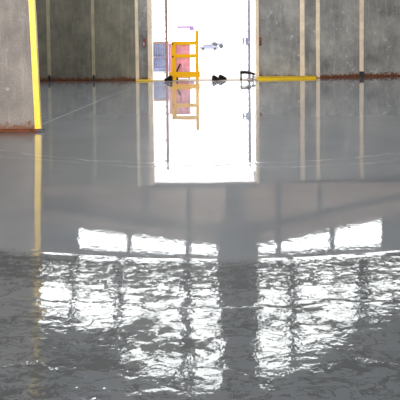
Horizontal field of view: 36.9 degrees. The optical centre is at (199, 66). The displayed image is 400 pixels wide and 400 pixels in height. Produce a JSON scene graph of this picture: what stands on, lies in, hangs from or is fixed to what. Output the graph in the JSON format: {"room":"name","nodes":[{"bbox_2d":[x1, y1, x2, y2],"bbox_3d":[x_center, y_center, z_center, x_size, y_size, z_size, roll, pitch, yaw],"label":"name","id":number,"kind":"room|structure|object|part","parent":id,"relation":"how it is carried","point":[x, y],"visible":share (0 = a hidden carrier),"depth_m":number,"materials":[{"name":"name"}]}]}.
{"room":"empty warehouse","nodes":[
{"label":"empty warehouse","id":0,"kind":"room"},
{"bbox_2d":[0,0,34,128],"bbox_3d":[-6.212,-3.620,9.879,6.853,9.500,0.060,-1,3,0],"label":"pillar","id":1,"kind":"structure","parent":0,"point":[16,83],"depth_m":10.01,"materials":[{"name":"concrete"}]},
{"bbox_2d":[0,129,36,131],"bbox_3d":[-6.097,1.106,10.012,6.983,0.045,0.055,-1,3,0],"label":"trim","id":2,"kind":"structure","parent":1,"relation":"attached to","point":[1,130],"depth_m":9.99,"materials":[{"name":"metal"}]},
{"bbox_2d":[28,0,41,128],"bbox_3d":[-2.876,-3.171,9.865,0.334,8.465,0.020,-1,3,0],"label":"trim","id":3,"kind":"structure","parent":1,"relation":"attached to","point":[32,20],"depth_m":9.99,"materials":[{"name":"yellow paint"}]},
{"bbox_2d":[36,0,135,79],"bbox_3d":[-5.921,-1.411,22.707,7.388,3.962,0.300,-1,3,0],"label":"wall","id":4,"kind":"structure","parent":0,"point":[70,20],"depth_m":22.58,"materials":[{"name":"concrete"}]},
{"bbox_2d":[46,0,50,76],"bbox_3d":[-5.694,-1.496,22.534,0.132,3.782,0.040,-1,3,0],"label":"trim","id":5,"kind":"structure","parent":4,"relation":"attached to","point":[47,1],"depth_m":22.54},
{"bbox_2d":[40,79,135,81],"bbox_3d":[-5.999,0.554,22.623,7.192,0.045,0.060,-1,3,0],"label":"trim","id":6,"kind":"structure","parent":4,"relation":"attached to","point":[114,79],"depth_m":22.59,"materials":[{"name":"metal"}]},
{"bbox_2d":[91,0,95,75],"bbox_3d":[-4.021,-1.513,22.534,0.124,3.782,0.040,-1,3,0],"label":"trim","id":7,"kind":"structure","parent":4,"relation":"attached to","point":[92,1],"depth_m":22.53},
{"bbox_2d":[138,0,147,78],"bbox_3d":[-2.128,-1.448,22.657,0.337,3.962,0.400,-1,3,0],"label":"wall","id":8,"kind":"structure","parent":0,"point":[142,4],"depth_m":22.48,"materials":[{"name":"concrete"}]},
{"bbox_2d":[135,0,138,79],"bbox_3d":[-2.360,-1.448,22.467,0.127,3.942,0.180,-1,3,0],"label":"trim","id":9,"kind":"structure","parent":8,"relation":"attached to","point":[136,1],"depth_m":22.40,"materials":[{"name":"beige wood"}]},
{"bbox_2d":[147,0,153,78],"bbox_3d":[-1.877,-1.459,22.607,0.165,3.942,0.500,-1,3,0],"label":"trim","id":10,"kind":"structure","parent":8,"relation":"attached to","point":[149,2],"depth_m":22.39,"materials":[{"name":"beige wood"}]},
{"bbox_2d":[0,76,399,399],"bbox_3d":[0.114,1.323,6.364,19.400,0.200,36.600,-1,3,0],"label":"floor","id":11,"kind":"structure","parent":0,"point":[198,240],"depth_m":4.50,"materials":[{"name":"grey concrete"}]},
{"bbox_2d":[136,79,152,80],"bbox_3d":[-2.057,0.523,22.268,0.609,0.055,0.350,-1,3,0],"label":"kerb","id":12,"kind":"object","parent":11,"relation":"on","point":[137,79],"visible":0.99,"depth_m":22.14,"materials":[{"name":"yellow paint"}]},
{"bbox_2d":[256,76,316,79],"bbox_3d":[3.290,0.425,22.497,2.408,0.120,0.378,-1,3,-6],"label":"kerb","id":13,"kind":"object","parent":11,"relation":"on","point":[259,77],"visible":0.93,"depth_m":22.40,"materials":[{"name":"yellow paint"}]},
{"bbox_2d":[259,0,399,76],"bbox_3d":[5.970,-1.563,23.341,7.791,3.962,0.296,-1,3,-10],"label":"wall","id":14,"kind":"structure","parent":0,"point":[279,20],"depth_m":23.05,"materials":[{"name":"concrete"}]},
{"bbox_2d":[151,79,257,81],"bbox_3d":[0.165,0.621,22.421,3.941,0.200,1.254,-1,3,0],"label":"sill","id":15,"kind":"structure","parent":14,"relation":"attached to","point":[161,80],"depth_m":22.33,"materials":[{"name":"concrete"}]},
{"bbox_2d":[162,0,167,77],"bbox_3d":[-1.300,-1.233,22.918,0.236,3.491,0.180,-1,3,0],"label":"post","id":16,"kind":"object","parent":15,"relation":"on","point":[165,4],"visible":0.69,"depth_m":22.90,"materials":[{"name":"grey metal"}]},
{"bbox_2d":[164,75,172,80],"bbox_3d":[-1.163,0.445,22.060,0.300,0.210,0.138,-1,3,-15],"label":"shoe","id":17,"kind":"object","parent":15,"relation":"on","point":[169,78],"visible":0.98,"depth_m":22.03,"materials":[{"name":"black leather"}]},
{"bbox_2d":[169,30,199,79],"bbox_3d":[-0.584,-0.403,22.193,1.149,1.821,0.080,-1,3,0],"label":"safety gate","id":18,"kind":"object","parent":15,"relation":"on","point":[174,74],"visible":1,"depth_m":22.18,"materials":[{"name":"metal"}]},
{"bbox_3d":[-0.971,-0.186,22.213,0.170,1.394,0.060,-1,2,0],"label":"hinge post","id":19,"kind":"part","parent":18,"relation":"part of","materials":[{"name":"yellow metal"}]},
{"bbox_3d":[-0.558,-0.852,22.184,0.969,0.140,0.050,-1,2,0],"label":"rail","id":20,"kind":"part","parent":18,"relation":"part of","materials":[{"name":"yellow metal"}]},
{"bbox_3d":[-0.576,0.311,22.207,1.149,0.208,0.015,-1,2,0],"label":"kick plate","id":21,"kind":"part","parent":18,"relation":"part of","materials":[{"name":"yellow metal"}]},
{"bbox_3d":[-0.553,-0.379,22.204,0.969,0.140,0.050,-1,2,0],"label":"rail","id":22,"kind":"part","parent":18,"relation":"part of","materials":[{"name":"yellow metal"}]},
{"bbox_3d":[-0.109,-0.408,22.203,0.120,1.821,0.060,-1,2,0],"label":"latch post","id":23,"kind":"part","parent":18,"relation":"part of","materials":[{"name":"yellow metal"}]},
{"bbox_2d":[212,75,219,80],"bbox_3d":[0.586,0.427,22.060,0.300,0.210,0.138,0,3,20],"label":"shoe","id":24,"kind":"object","parent":15,"relation":"on","point":[214,78],"visible":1,"depth_m":22.03,"materials":[{"name":"black leather"}]},
{"bbox_2d":[218,74,226,79],"bbox_3d":[0.842,0.409,22.400,0.320,0.210,0.138,-2,3,-25],"label":"shoe","id":25,"kind":"object","parent":15,"relation":"on","point":[220,76],"visible":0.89,"depth_m":22.35,"materials":[{"name":"black leather"}]},
{"bbox_2d":[240,69,254,79],"bbox_3d":[1.764,0.299,22.285,0.550,0.421,0.280,-1,3,0],"label":"step stool","id":26,"kind":"object","parent":15,"relation":"on","point":[241,71],"visible":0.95,"depth_m":22.14,"materials":[{"name":"black metal"}]},
{"bbox_3d":[1.763,0.250,22.283,0.550,0.160,0.280,-1,2,0],"label":"seat","id":27,"kind":"part","parent":26,"relation":"part of","materials":[{"name":"black plastic"}]},
{"bbox_2d":[245,0,250,77],"bbox_3d":[1.862,-1.216,22.970,0.236,3.386,0.180,-1,3,0],"label":"post","id":28,"kind":"object","parent":15,"relation":"on","point":[248,3],"visible":0.71,"depth_m":22.96,"materials":[{"name":"grey metal"}]},
{"bbox_2d":[242,38,250,43],"bbox_3d":[1.770,-0.959,22.851,0.320,0.260,0.140,-1,3,0],"label":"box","id":29,"kind":"object","parent":28,"relation":"attached to","point":[247,40],"visible":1,"depth_m":22.82,"materials":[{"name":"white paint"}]},
{"bbox_2d":[254,0,258,78],"bbox_3d":[2.136,-1.501,22.617,0.120,3.942,0.480,-1,3,0],"label":"trim","id":30,"kind":"structure","parent":14,"relation":"attached to","point":[256,2],"depth_m":22.42,"materials":[{"name":"beige wood"}]},
{"bbox_2d":[300,0,304,75],"bbox_3d":[3.886,-1.528,22.812,0.172,3.942,0.065,-1,3,0],"label":"trim","id":31,"kind":"structure","parent":14,"relation":"attached to","point":[302,2],"depth_m":22.80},
{"bbox_2d":[316,0,319,76],"bbox_3d":[4.503,-1.539,22.916,0.146,3.942,0.065,-1,3,0],"label":"trim","id":32,"kind":"structure","parent":14,"relation":"attached to","point":[317,1],"depth_m":22.90,"materials":[{"name":"beige wood"}]},
{"bbox_2d":[317,75,399,77],"bbox_3d":[6.010,0.401,23.260,7.710,0.045,0.069,-1,3,-10],"label":"trim","id":33,"kind":"structure","parent":14,"relation":"attached to","point":[374,75],"depth_m":23.23,"materials":[{"name":"metal"}]},
{"bbox_2d":[359,0,363,70],"bbox_3d":[6.247,-1.570,23.197,0.151,3.942,0.065,-1,3,0],"label":"trim","id":34,"kind":"structure","parent":14,"relation":"attached to","point":[361,2],"depth_m":23.19,"materials":[{"name":"beige wood"}]},
{"label":"outside","id":35,"kind":"structure","parent":0,"visible":0},
{"bbox_2d":[153,43,254,79],"bbox_3d":[-0.080,-7.602,211.370,300.000,0.250,377.000,-1,2,0],"label":"ground","id":36,"kind":"structure","parent":35,"point":[228,62],"depth_m":38.04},
{"bbox_2d":[153,41,169,71],"bbox_3d":[-2.251,-0.512,30.110,1.440,1.443,2.390,-1,3,0],"label":"container","id":37,"kind":"object","parent":36,"relation":"on","point":[158,48],"visible":0.35,"depth_m":29.02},
{"bbox_3d":[-2.244,0.123,30.153,1.440,0.170,2.360,-1,2,0],"label":"rail","id":38,"kind":"part","parent":37,"relation":"part of","materials":[{"name":"blue metal"}]},
{"bbox_3d":[-2.258,-1.174,30.096,1.440,0.120,2.360,-1,2,0],"label":"rail","id":39,"kind":"part","parent":37,"relation":"part of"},
{"bbox_2d":[168,44,189,78],"bbox_3d":[-0.793,-0.189,23.163,0.869,1.374,0.100,-1,3,0],"label":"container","id":40,"kind":"object","parent":36,"relation":"on","point":[180,49],"visible":0.43,"depth_m":23.16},
{"bbox_2d":[177,26,194,53],"bbox_3d":[-1.423,-2.562,59.945,1.718,2.919,0.400,-1,3,0],"label":"gantry","id":41,"kind":"object","parent":36,"relation":"on","point":[178,27],"visible":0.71,"depth_m":59.77,"materials":[{"name":"metal"}]},
{"bbox_2d":[199,44,218,49],"bbox_3d":[1.267,-2.711,85.503,2.825,0.930,1.133,-1,2,0],"label":"car","id":42,"kind":"object","parent":36,"relation":"on","point":[205,46],"visible":0.99,"depth_m":84.95,"materials":[{"name":"silver metal"}]},
{"bbox_2d":[212,39,222,47],"bbox_3d":[3.003,-3.945,104.529,2.130,1.700,1.400,-1,2,0],"label":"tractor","id":43,"kind":"object","parent":36,"relation":"on","point":[214,41],"visible":0.84,"depth_m":103.86,"materials":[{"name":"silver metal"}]},
{"bbox_2d":[195,27,254,46],"bbox_3d":[8.620,-6.485,133.848,19.587,4.100,8.600,-1,2,0],"label":"building","id":44,"kind":"structure","parent":36,"relation":"on","point":[230,37],"depth_m":129.82,"materials":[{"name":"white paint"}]},
{"bbox_3d":[1.938,-5.341,129.876,1.600,2.300,0.070,-1,2,0],"label":"door","id":45,"kind":"part","parent":44,"relation":"part of","materials":[{"name":"white"}]},
{"bbox_3d":[5.138,-5.374,129.876,1.600,2.300,0.070,-1,2,0],"label":"door","id":46,"kind":"part","parent":44,"relation":"part of","materials":[{"name":"white"}]},
{"bbox_3d":[8.337,-5.408,129.876,1.600,2.300,0.070,-1,2,0],"label":"door","id":47,"kind":"part","parent":44,"relation":"part of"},
{"bbox_3d":[11.537,-5.441,129.876,1.600,2.300,0.070,-1,2,0],"label":"door","id":48,"kind":"part","parent":44,"relation":"part of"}
]}

